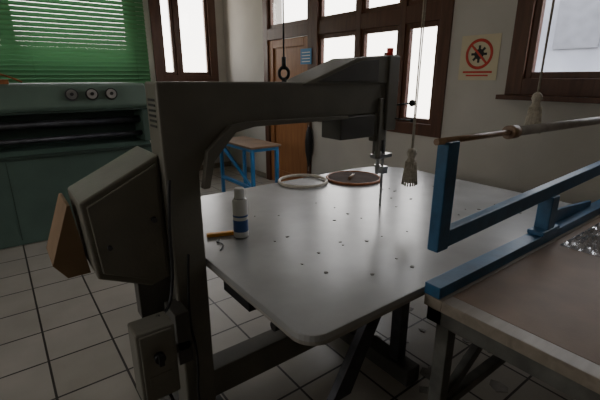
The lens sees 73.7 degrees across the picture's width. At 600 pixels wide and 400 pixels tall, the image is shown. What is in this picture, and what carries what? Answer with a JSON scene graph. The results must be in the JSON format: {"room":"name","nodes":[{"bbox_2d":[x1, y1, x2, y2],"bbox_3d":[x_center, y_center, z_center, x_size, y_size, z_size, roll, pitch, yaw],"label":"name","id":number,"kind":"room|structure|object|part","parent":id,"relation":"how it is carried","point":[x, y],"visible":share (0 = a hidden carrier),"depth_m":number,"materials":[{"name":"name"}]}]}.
{"room":"embroidery workshop","nodes":[
{"label":"embroidery workshop","id":0,"kind":"room"},
{"bbox_2d":[134,0,230,164],"bbox_3d":[-3.784,-1.580,4.967,6.760,3.100,0.280,-12,21,-35],"label":"wall","id":1,"kind":"structure","parent":0,"point":[219,17],"depth_m":6.35,"materials":[{"name":"paint"}]},
{"bbox_2d":[0,1,136,45],"bbox_3d":[-4.057,-2.101,4.534,4.250,1.350,0.110,-12,21,-35],"label":"frame","id":2,"kind":"object","parent":1,"relation":"attached to","point":[124,1],"visible":0.02,"depth_m":5.58,"materials":[{"name":"brown wood"}]},
{"bbox_2d":[148,0,218,81],"bbox_3d":[-1.769,-2.560,6.109,1.020,1.500,0.110,-12,21,-35],"label":"frame","id":3,"kind":"object","parent":1,"relation":"attached to","point":[208,6],"visible":0.78,"depth_m":6.09,"materials":[{"name":"brown wood"}]},
{"bbox_2d":[200,161,230,169],"bbox_3d":[-3.701,-0.102,5.296,6.188,0.080,0.012,-12,21,-35],"label":"baseboard","id":4,"kind":"structure","parent":1,"relation":"attached to","point":[228,163],"depth_m":6.94,"materials":[{"name":"brown wood"}]},
{"bbox_2d":[0,166,574,399],"bbox_3d":[-1.060,1.015,1.965,6.760,0.104,9.360,-12,21,-35],"label":"floor","id":5,"kind":"structure","parent":0,"point":[62,337],"depth_m":2.32,"materials":[{"name":"tile"}]},
{"bbox_2d":[0,82,151,249],"bbox_3d":[-3.319,-0.281,3.567,3.680,1.440,1.031,-12,21,-35],"label":"machine","id":6,"kind":"object","parent":5,"relation":"on","point":[53,136],"visible":0.81,"depth_m":3.76,"materials":[{"name":"metal"}]},
{"bbox_2d":[0,73,21,83],"bbox_3d":[-2.723,-1.073,3.516,0.454,0.103,0.250,-12,21,-35],"label":"tray","id":7,"kind":"object","parent":6,"relation":"on","point":[2,81],"visible":0.99,"depth_m":3.50,"materials":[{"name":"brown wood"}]},
{"bbox_2d":[0,79,8,83],"bbox_3d":[-2.765,-1.034,3.496,0.350,0.040,0.250,-12,21,-35],"label":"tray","id":8,"kind":"object","parent":7,"relation":"on","point":[2,81],"depth_m":3.48,"materials":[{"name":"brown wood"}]},
{"bbox_2d":[67,48,419,399],"bbox_3d":[-0.125,0.129,1.903,1.597,1.635,1.000,-12,21,-35],"label":"saw","id":9,"kind":"object","parent":5,"relation":"on","point":[138,216],"visible":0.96,"depth_m":1.51,"materials":[{"name":"paint"}]},
{"bbox_2d":[46,193,90,277],"bbox_3d":[-0.888,0.129,1.501,0.115,0.270,0.200,-12,21,-35],"label":"cardboard sheet","id":10,"kind":"object","parent":9,"relation":"attached to","point":[65,250],"visible":1,"depth_m":1.44,"materials":[{"name":"brown cardboard"}]},
{"bbox_3d":[-0.614,0.102,1.428,0.240,0.443,0.012,-12,21,-35],"label":"housing door","id":11,"kind":"part","parent":9,"relation":"part of","materials":[{"name":"paint"}]},
{"bbox_2d":[127,299,192,399],"bbox_3d":[-0.498,0.534,1.461,0.220,0.280,0.260,-12,21,-35],"label":"switch","id":12,"kind":"object","parent":9,"relation":"attached to","point":[160,341],"depth_m":1.37,"materials":[{"name":"paint"}]},
{"bbox_2d":[187,254,200,399],"bbox_3d":[-0.404,0.621,1.623,0.092,0.843,0.033,13,22,37],"label":"cable","id":13,"kind":"object","parent":9,"relation":"attached to","point":[193,276],"depth_m":1.63,"materials":[{"name":"black rubber"}]},
{"bbox_3d":[-0.047,0.200,1.927,1.175,1.485,0.130,-12,21,-35],"label":"frame","id":14,"kind":"part","parent":9,"relation":"part of","materials":[{"name":"paint"}]},
{"bbox_3d":[0.397,-0.361,2.025,0.085,0.300,0.050,-12,21,-35],"label":"head plate","id":15,"kind":"part","parent":9,"relation":"part of","materials":[{"name":"paint"}]},
{"bbox_2d":[387,48,393,54],"bbox_3d":[0.440,-0.724,1.954,0.032,0.035,0.032,-12,21,-35],"label":"lamp","id":16,"kind":"object","parent":9,"relation":"on","point":[389,50],"depth_m":1.94,"materials":[{"name":"red plastic"}]},
{"bbox_3d":[0.410,-0.551,2.062,0.075,0.360,0.180,-12,21,-35],"label":"head post","id":17,"kind":"part","parent":9,"relation":"part of","materials":[{"name":"metal"}]},
{"bbox_3d":[0.538,-0.456,2.058,0.150,0.114,0.064,-8,19,-23],"label":"clamp knob","id":18,"kind":"part","parent":9,"relation":"part of","materials":[{"name":"black rubber"}]},
{"bbox_2d":[220,136,280,191],"bbox_3d":[-0.663,-0.393,5.146,0.420,0.725,0.890,-12,21,-35],"label":"trestle table","id":19,"kind":"object","parent":5,"relation":"on","point":[244,143],"visible":0.69,"depth_m":4.93,"materials":[{"name":"paint"}]},
{"bbox_2d":[201,167,570,399],"bbox_3d":[0.368,0.421,2.372,2.000,0.800,1.513,-12,21,-35],"label":"table","id":20,"kind":"object","parent":5,"relation":"on","point":[311,306],"visible":0.75,"depth_m":1.77,"materials":[{"name":"white laminate"}]},
{"bbox_2d":[206,230,233,237],"bbox_3d":[-0.351,0.155,1.850,0.158,0.016,0.025,-5,18,-16],"label":"utility knife","id":21,"kind":"object","parent":20,"relation":"on","point":[231,232],"visible":0.8,"depth_m":1.84,"materials":[{"name":"orange plastic"}]},
{"bbox_2d":[232,187,248,238],"bbox_3d":[-0.270,0.056,1.806,0.068,0.231,0.068,-12,21,-35],"label":"bottle","id":22,"kind":"object","parent":20,"relation":"on","point":[239,202],"visible":1,"depth_m":1.78,"materials":[{"name":"white plastic"}]},
{"bbox_2d":[278,174,327,188],"bbox_3d":[0.020,-0.133,2.773,0.348,0.020,0.348,-12,21,-35],"label":"hoop","id":23,"kind":"object","parent":20,"relation":"on","point":[291,175],"visible":1,"depth_m":2.71,"materials":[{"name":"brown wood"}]},
{"bbox_2d":[326,170,379,185],"bbox_3d":[0.384,-0.160,2.868,0.398,0.019,0.398,-12,21,-35],"label":"round board","id":24,"kind":"object","parent":20,"relation":"on","point":[361,178],"visible":0.95,"depth_m":2.83,"materials":[{"name":"brown wood"}]},
{"bbox_2d":[254,186,520,274],"bbox_3d":[0.489,0.086,2.096,1.446,0.002,0.881,-12,21,-35],"label":"scraps","id":25,"kind":"object","parent":20,"relation":"on","point":[411,266],"visible":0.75,"depth_m":1.78,"materials":[{"name":"paper"}]},
{"bbox_2d":[424,214,599,399],"bbox_3d":[1.815,0.746,1.341,2.020,0.786,1.922,-12,21,-35],"label":"work table","id":26,"kind":"object","parent":5,"relation":"on","point":[537,313],"visible":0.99,"depth_m":1.33,"materials":[{"name":"brown wood"}]},
{"bbox_2d":[424,117,599,298],"bbox_3d":[1.191,-0.100,1.813,1.980,0.549,0.070,-12,21,-35],"label":"frame","id":27,"kind":"object","parent":26,"relation":"on","point":[551,221],"visible":1,"depth_m":1.49,"materials":[{"name":"blue paint"}]},
{"bbox_3d":[0.451,-0.008,1.260,0.060,0.355,0.040,-12,21,-35],"label":"post","id":28,"kind":"part","parent":27,"relation":"part of","materials":[{"name":"blue metal"}]},
{"bbox_3d":[0.583,-0.207,1.303,0.460,0.026,0.020,-12,21,-35],"label":"roller handle","id":29,"kind":"part","parent":27,"relation":"part of","materials":[{"name":"brown wood"}]},
{"bbox_3d":[1.115,0.159,1.833,1.670,0.042,0.060,-12,21,-35],"label":"rail","id":30,"kind":"part","parent":27,"relation":"part of","materials":[{"name":"blue metal"}]},
{"bbox_3d":[1.107,0.060,1.796,0.170,0.170,0.070,-12,21,-35],"label":"support post","id":31,"kind":"part","parent":27,"relation":"part of","materials":[{"name":"blue metal"}]},
{"bbox_3d":[1.804,0.768,1.338,1.950,0.745,1.920,-12,21,-35],"label":"frame","id":32,"kind":"part","parent":26,"relation":"part of","materials":[{"name":"grey paint"}]},
{"bbox_2d":[560,222,599,256],"bbox_3d":[1.432,0.167,1.803,0.500,0.045,0.280,-12,21,-35],"label":"plastic bag","id":33,"kind":"object","parent":26,"relation":"on","point":[587,241],"visible":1,"depth_m":1.75,"materials":[{"name":"clear plastic"}]},
{"bbox_2d":[223,0,599,203],"bbox_3d":[1.532,-1.084,3.353,0.280,3.100,8.800,-12,21,-35],"label":"wall","id":34,"kind":"structure","parent":0,"point":[524,163],"depth_m":3.31,"materials":[{"name":"paint"}]},
{"bbox_2d":[231,162,265,177],"bbox_3d":[1.415,0.385,3.714,0.012,0.080,8.800,-12,21,-35],"label":"baseboard","id":35,"kind":"structure","parent":34,"relation":"attached to","point":[259,173],"depth_m":6.42,"materials":[{"name":"brown wood"}]},
{"bbox_2d":[262,0,311,179],"bbox_3d":[-0.160,-1.536,5.367,0.159,2.780,1.078,-12,21,-35],"label":"door","id":36,"kind":"structure","parent":34,"relation":"in","point":[299,28],"depth_m":5.38,"materials":[{"name":"brown wood"}]},
{"bbox_2d":[269,36,307,181],"bbox_3d":[-0.144,-1.152,5.470,0.050,1.965,0.890,-12,21,-35],"label":"door leaf","id":37,"kind":"structure","parent":36,"relation":"attached to","point":[291,137],"depth_m":5.47,"materials":[{"name":"brown wood"}]},
{"bbox_2d":[300,48,311,63],"bbox_3d":[0.073,-1.756,4.892,0.008,0.180,0.220,-12,21,-35],"label":"notice","id":38,"kind":"object","parent":36,"relation":"attached to","point":[305,54],"visible":1,"depth_m":4.89,"materials":[{"name":"blue paper"}]},
{"bbox_2d":[305,122,312,170],"bbox_3d":[0.112,-0.715,5.100,0.099,0.707,0.100,2,17,7],"label":"umbrella","id":39,"kind":"object","parent":34,"relation":"hanging from","point":[308,138],"visible":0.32,"depth_m":5.07,"materials":[{"name":"black fabric"}]},
{"bbox_2d":[311,0,454,137],"bbox_3d":[0.740,-1.663,4.097,0.110,1.830,1.880,-12,21,-35],"label":"frame","id":40,"kind":"object","parent":34,"relation":"attached to","point":[404,16],"visible":0.7,"depth_m":3.81,"materials":[{"name":"brown wood"}]},
{"bbox_2d":[458,33,501,79],"bbox_3d":[1.436,-1.143,3.214,0.009,0.345,0.330,-12,21,-35],"label":"prohibition sign","id":41,"kind":"object","parent":34,"relation":"attached to","point":[479,57],"visible":1,"depth_m":3.20,"materials":[{"name":"beige paper"}]},
{"bbox_2d":[495,0,599,103],"bbox_3d":[1.995,-1.333,2.404,0.160,1.465,1.390,-12,21,-35],"label":"frame","id":42,"kind":"object","parent":34,"relation":"attached to","point":[522,80],"visible":1,"depth_m":2.87,"materials":[{"name":"brown wood"}]},
{"bbox_3d":[-1.060,-2.042,1.025,6.760,0.100,9.360,-12,21,-35],"label":"ceiling","id":43,"kind":"structure","parent":0,"visible":0},
{"bbox_2d":[0,0,150,85],"bbox_3d":[-3.986,-2.099,4.374,4.480,1.720,0.060,-12,21,-35],"label":"blind","id":44,"kind":"object","parent":43,"relation":"hanging from","point":[47,60],"visible":0.82,"depth_m":5.20,"materials":[{"name":"green plastic"}]},
{"bbox_2d":[282,0,285,69],"bbox_3d":[-0.068,-1.301,1.456,0.018,1.570,0.018,-12,21,-35],"label":"hoist line","id":45,"kind":"object","parent":43,"relation":"hanging from","point":[283,57],"visible":1,"depth_m":1.65,"materials":[{"name":"black rubber"}]},
{"bbox_2d":[401,0,426,186],"bbox_3d":[0.564,-1.097,1.753,0.082,2.134,0.083,-12,21,-35],"label":"rope","id":46,"kind":"object","parent":43,"relation":"hanging from","point":[409,176],"visible":1,"depth_m":2.00,"materials":[{"name":"fabric"}]},
{"bbox_2d":[524,0,554,133],"bbox_3d":[1.150,-1.224,1.716,0.082,1.870,0.083,-12,21,-35],"label":"rope","id":47,"kind":"object","parent":43,"relation":"hanging from","point":[534,114],"visible":0.7,"depth_m":1.93,"materials":[{"name":"fabric"}]},
{"label":"outside","id":48,"kind":"structure","parent":0,"visible":0},
{"bbox_3d":[5.800,-0.318,7.069,10.500,0.050,24.000,-12,21,-35],"label":"ground","id":49,"kind":"structure","parent":48,"visible":0},
{"bbox_2d":[535,0,599,71],"bbox_3d":[6.280,-1.041,3.300,0.400,3.550,10.000,-12,21,-35],"label":"window pane","id":50,"kind":"structure","parent":49,"relation":"on","point":[573,45],"depth_m":5.87,"materials":[{"name":"glass"}]}
]}

